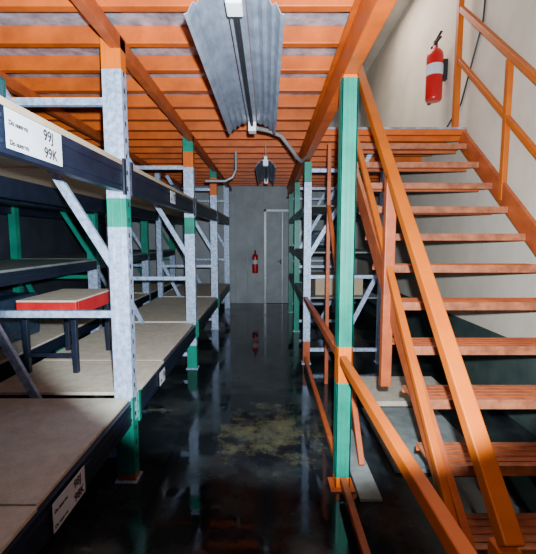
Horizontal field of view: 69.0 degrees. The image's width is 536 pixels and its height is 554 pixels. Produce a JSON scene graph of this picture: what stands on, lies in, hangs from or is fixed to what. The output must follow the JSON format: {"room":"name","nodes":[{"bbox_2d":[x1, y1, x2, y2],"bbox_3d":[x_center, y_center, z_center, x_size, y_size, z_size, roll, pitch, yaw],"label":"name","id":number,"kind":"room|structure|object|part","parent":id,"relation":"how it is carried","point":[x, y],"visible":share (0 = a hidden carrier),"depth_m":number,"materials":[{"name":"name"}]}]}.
{"room":"warehouse storage aisle","nodes":[
{"label":"warehouse storage aisle","id":0,"kind":"room"},
{"bbox_2d":[0,214,107,294],"bbox_3d":[-3.750,-1.464,4.100,0.100,5.400,11.450,0,6,0],"label":"wall","id":1,"kind":"structure","parent":0,"point":[39,236],"depth_m":6.54,"materials":[{"name":"grey paint"}]},
{"bbox_2d":[132,91,360,302],"bbox_3d":[-0.725,-2.027,9.741,5.950,5.400,0.112,0,6,0],"label":"wall","id":2,"kind":"structure","parent":0,"point":[247,204],"depth_m":9.80,"materials":[{"name":"paint"}]},
{"bbox_2d":[252,250,257,272],"bbox_3d":[-0.320,-0.391,9.730,0.154,0.584,0.235,3,6,25],"label":"fire extinguisher","id":3,"kind":"object","parent":2,"relation":"attached to","point":[254,256],"visible":1,"depth_m":9.67,"materials":[{"name":"metal"}]},
{"bbox_2d":[266,212,293,302],"bbox_3d":[0.360,-0.483,9.826,0.800,2.290,0.046,0,6,0],"label":"leaf","id":4,"kind":"object","parent":2,"relation":"attached to","point":[277,223],"visible":0.73,"depth_m":9.81,"materials":[{"name":"paint"}]},
{"bbox_2d":[264,209,300,302],"bbox_3d":[0.360,-0.507,9.817,0.920,2.360,0.058,0,6,0],"label":"frame","id":5,"kind":"object","parent":2,"relation":"attached to","point":[265,210],"visible":0.61,"depth_m":9.75,"materials":[{"name":"white metal"}]},
{"bbox_2d":[0,303,535,553],"bbox_3d":[-0.725,1.272,4.373,6.150,0.100,11.450,0,6,0],"label":"floor","id":6,"kind":"structure","parent":0,"point":[235,457],"depth_m":2.82,"materials":[{"name":"concrete"}]},
{"bbox_2d":[0,197,175,378],"bbox_3d":[-2.750,-0.232,4.946,1.130,2.780,8.730,0,6,0],"label":"rack","id":7,"kind":"object","parent":6,"relation":"on","point":[15,271],"visible":0.46,"depth_m":4.97,"materials":[{"name":"metal"}]},
{"bbox_2d":[0,292,39,347],"bbox_3d":[-2.798,0.426,3.610,0.786,0.454,1.088,0,6,0],"label":"wrapped bundle","id":8,"kind":"object","parent":7,"relation":"on","point":[12,327],"visible":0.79,"depth_m":3.74,"materials":[{"name":"blue plastic"}]},
{"bbox_2d":[0,36,230,553],"bbox_3d":[-1.440,-0.260,4.718,1.110,2.880,8.980,0,6,0],"label":"rack","id":9,"kind":"object","parent":6,"relation":"on","point":[45,443],"visible":0.96,"depth_m":2.56,"materials":[{"name":"grey metal"}]},
{"bbox_2d":[0,75,5,97],"bbox_3d":[-1.524,-0.751,1.359,0.734,0.250,0.837,0,6,0],"label":"wrapped bundle","id":10,"kind":"object","parent":9,"relation":"on","point":[2,80],"visible":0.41,"depth_m":1.72,"materials":[{"name":"teal plastic"}]},
{"bbox_2d":[4,106,62,166],"bbox_3d":[-0.885,-0.524,1.495,0.003,0.135,0.360,0,6,0],"label":"label","id":11,"kind":"object","parent":9,"relation":"attached to","point":[24,135],"visible":1,"depth_m":1.46,"materials":[{"name":"paper"}]},
{"bbox_2d":[8,119,27,132],"bbox_3d":[-0.884,-0.535,1.383,0.001,0.018,0.108,0,6,0],"label":"print","id":12,"kind":"object","parent":11,"relation":"attached to","point":[16,125],"depth_m":1.38},
{"bbox_2d":[10,139,28,150],"bbox_3d":[-0.884,-0.468,1.389,0.001,0.018,0.108,0,6,0],"label":"print","id":13,"kind":"object","parent":11,"relation":"attached to","point":[15,144],"depth_m":1.39},
{"bbox_2d":[43,129,52,145],"bbox_3d":[-0.884,-0.559,1.570,0.001,0.055,0.068,0,6,0],"label":"print","id":14,"kind":"object","parent":11,"relation":"on","point":[47,133],"depth_m":1.57},
{"bbox_2d":[44,147,57,161],"bbox_3d":[-0.884,-0.500,1.591,0.001,0.043,0.097,0,6,0],"label":"print","id":15,"kind":"object","parent":11,"relation":"attached to","point":[50,153],"depth_m":1.59},
{"bbox_2d":[16,289,110,372],"bbox_3d":[-1.700,0.434,3.360,0.460,0.582,0.700,0,6,0],"label":"table","id":16,"kind":"object","parent":9,"relation":"on","point":[63,299],"visible":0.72,"depth_m":3.06,"materials":[{"name":"paint"}]},
{"bbox_2d":[52,466,85,533],"bbox_3d":[-0.885,0.986,1.747,0.003,0.130,0.280,0,6,0],"label":"label","id":17,"kind":"object","parent":9,"relation":"attached to","point":[63,505],"visible":1,"depth_m":1.73,"materials":[{"name":"paper"}]},
{"bbox_2d":[55,510,67,527],"bbox_3d":[-0.884,1.037,1.675,0.001,0.018,0.104,0,6,0],"label":"print","id":18,"kind":"object","parent":17,"relation":"attached to","point":[64,514],"depth_m":1.67},
{"bbox_2d":[55,496,67,513],"bbox_3d":[-0.884,0.973,1.668,0.001,0.018,0.104,0,6,0],"label":"print","id":19,"kind":"object","parent":17,"relation":"attached to","point":[63,501],"depth_m":1.67},
{"bbox_2d":[74,473,80,487],"bbox_3d":[-0.884,0.953,1.811,0.001,0.053,0.065,0,6,0],"label":"print","id":20,"kind":"object","parent":17,"relation":"on","point":[77,479],"depth_m":1.81},
{"bbox_2d":[75,483,83,499],"bbox_3d":[-0.884,1.010,1.831,0.001,0.042,0.094,0,6,0],"label":"print","id":21,"kind":"object","parent":17,"relation":"attached to","point":[79,491],"depth_m":1.83},
{"bbox_2d":[160,367,165,385],"bbox_3d":[-0.885,0.832,3.291,0.003,0.110,0.184,0,6,0],"label":"label","id":22,"kind":"object","parent":9,"relation":"attached to","point":[162,373],"visible":1,"depth_m":3.27,"materials":[{"name":"paper"}]},
{"bbox_2d":[170,190,175,203],"bbox_3d":[-0.885,-0.741,3.647,0.003,0.110,0.206,0,6,0],"label":"label","id":23,"kind":"object","parent":9,"relation":"attached to","point":[172,194],"visible":1,"depth_m":3.61,"materials":[{"name":"paper"}]},
{"bbox_2d":[167,184,183,192],"bbox_3d":[-1.498,-1.176,5.664,0.586,0.234,0.881,0,6,0],"label":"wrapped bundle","id":24,"kind":"object","parent":9,"relation":"on","point":[177,187],"visible":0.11,"depth_m":5.25,"materials":[{"name":"blue plastic"}]},
{"bbox_2d":[288,154,384,363],"bbox_3d":[0.980,-0.413,6.838,1.070,2.764,3.730,0,6,0],"label":"rack","id":25,"kind":"object","parent":6,"relation":"on","point":[301,282],"visible":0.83,"depth_m":5.17,"materials":[{"name":"grey metal"}]},
{"bbox_2d":[311,230,336,246],"bbox_3d":[1.050,-0.725,7.416,0.584,0.311,0.883,0,6,0],"label":"wrapped bundle","id":26,"kind":"object","parent":25,"relation":"on","point":[315,233],"visible":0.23,"depth_m":6.99,"materials":[{"name":"blue plastic"}]},
{"bbox_2d":[311,272,362,294],"bbox_3d":[0.975,0.084,5.737,0.650,0.248,0.802,0,6,0],"label":"cardboard box","id":27,"kind":"object","parent":25,"relation":"on","point":[317,285],"visible":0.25,"depth_m":5.34,"materials":[{"name":"cardboard"}]},
{"bbox_2d":[327,74,358,491],"bbox_3d":[0.490,0.095,2.487,0.160,2.618,0.150,0,6,0],"label":"column","id":28,"kind":"structure","parent":6,"relation":"on","point":[349,83],"depth_m":2.43,"materials":[{"name":"green metal"}]},
{"bbox_2d":[0,0,466,198],"bbox_3d":[-0.725,-1.578,4.028,5.910,0.400,11.330,0,6,0],"label":"ceiling","id":29,"kind":"structure","parent":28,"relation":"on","point":[155,136],"depth_m":3.28,"materials":[{"name":"orange paint"}]},
{"bbox_2d":[205,151,236,181],"bbox_3d":[-0.656,-1.548,5.473,0.448,0.427,0.036,0,6,0],"label":"conduit pipe","id":30,"kind":"object","parent":29,"relation":"attached to","point":[235,170],"visible":1,"depth_m":5.47,"materials":[{"name":"grey metal"}]},
{"bbox_2d":[184,0,284,134],"bbox_3d":[-0.131,-1.284,2.359,0.391,0.373,1.890,0,6,0],"label":"fluorescent light fixture","id":31,"kind":"object","parent":29,"relation":"hanging from","point":[257,26],"visible":1,"depth_m":1.95,"materials":[{"name":"grey metal"}]},
{"bbox_2d":[255,142,275,184],"bbox_3d":[-0.031,-1.625,5.667,0.261,0.353,1.740,0,6,0],"label":"fluorescent light fixture","id":32,"kind":"object","parent":29,"relation":"hanging from","point":[265,168],"visible":1,"depth_m":5.43,"materials":[{"name":"grey metal"}]},
{"bbox_2d":[256,126,306,162],"bbox_3d":[0.205,-1.286,3.870,0.135,0.186,1.137,3,6,27],"label":"conduit pipe","id":33,"kind":"object","parent":29,"relation":"attached to","point":[258,128],"visible":0.88,"depth_m":3.68,"materials":[{"name":"grey metal"}]},
{"bbox_2d":[327,127,466,128],"bbox_3d":[1.407,-1.942,7.047,1.685,0.035,5.290,0,6,0],"label":"deck","id":34,"kind":"object","parent":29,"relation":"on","point":[328,127],"visible":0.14,"depth_m":4.42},
{"bbox_2d":[350,429,381,501],"bbox_3d":[0.650,1.359,2.899,0.140,0.020,0.900,0,6,0],"label":"plywood offcut","id":35,"kind":"object","parent":6,"relation":"on","point":[367,490],"visible":0.71,"depth_m":2.65,"materials":[{"name":"grey wood"}]},
{"bbox_2d":[304,143,476,553],"bbox_3d":[0.565,0.056,2.659,0.230,2.660,4.680,0,6,0],"label":"guard rail","id":36,"kind":"object","parent":6,"relation":"on","point":[452,538],"visible":0.83,"depth_m":1.92,"materials":[{"name":"orange metal"}]},
{"bbox_2d":[360,376,440,405],"bbox_3d":[1.450,1.215,4.191,0.900,0.050,0.700,0,6,0],"label":"plywood offcut","id":37,"kind":"object","parent":6,"relation":"on","point":[393,395],"visible":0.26,"depth_m":4.11,"materials":[{"name":"beige wood"}]},
{"bbox_2d":[362,408,465,472],"bbox_3d":[1.250,1.319,3.247,0.700,0.030,1.000,0,6,0],"label":"plywood offcut","id":38,"kind":"object","parent":6,"relation":"on","point":[403,420],"visible":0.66,"depth_m":3.28,"materials":[{"name":"beige wood"}]},
{"bbox_2d":[356,0,535,553],"bbox_3d":[1.470,-1.010,2.824,1.400,4.750,3.459,0,6,0],"label":"staircase","id":39,"kind":"structure","parent":6,"relation":"on","point":[500,530],"depth_m":2.54,"materials":[{"name":"orange metal"}]},
{"bbox_2d":[362,0,409,74],"bbox_3d":[-0.725,-4.201,3.827,6.150,0.100,11.450,0,6,0],"label":"ceiling","id":40,"kind":"structure","parent":0,"point":[397,10],"depth_m":7.15,"materials":[{"name":"paint"}]},
{"bbox_2d":[356,0,535,435],"bbox_3d":[2.297,-1.464,4.100,0.106,5.400,11.450,0,6,0],"label":"wall","id":41,"kind":"structure","parent":0,"point":[396,78],"depth_m":4.33,"materials":[{"name":"paint"}]},
{"bbox_2d":[425,30,447,104],"bbox_3d":[2.105,-2.615,4.910,0.256,0.769,0.258,5,8,43],"label":"fire extinguisher","id":42,"kind":"object","parent":41,"relation":"attached to","point":[436,65],"visible":1,"depth_m":4.85,"materials":[{"name":"metal"}]},
{"bbox_3d":[2.100,-2.938,4.814,0.055,0.106,0.191,0,6,0],"label":"valve handle","id":43,"kind":"part","parent":42,"relation":"part of","materials":[{"name":"black plastic"}]},
{"bbox_2d":[446,0,485,126],"bbox_3d":[2.238,-2.876,4.434,0.020,2.260,1.014,0,6,0],"label":"cable","id":44,"kind":"object","parent":41,"relation":"attached to","point":[483,17],"visible":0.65,"depth_m":4.23,"materials":[{"name":"black plastic"}]}
]}

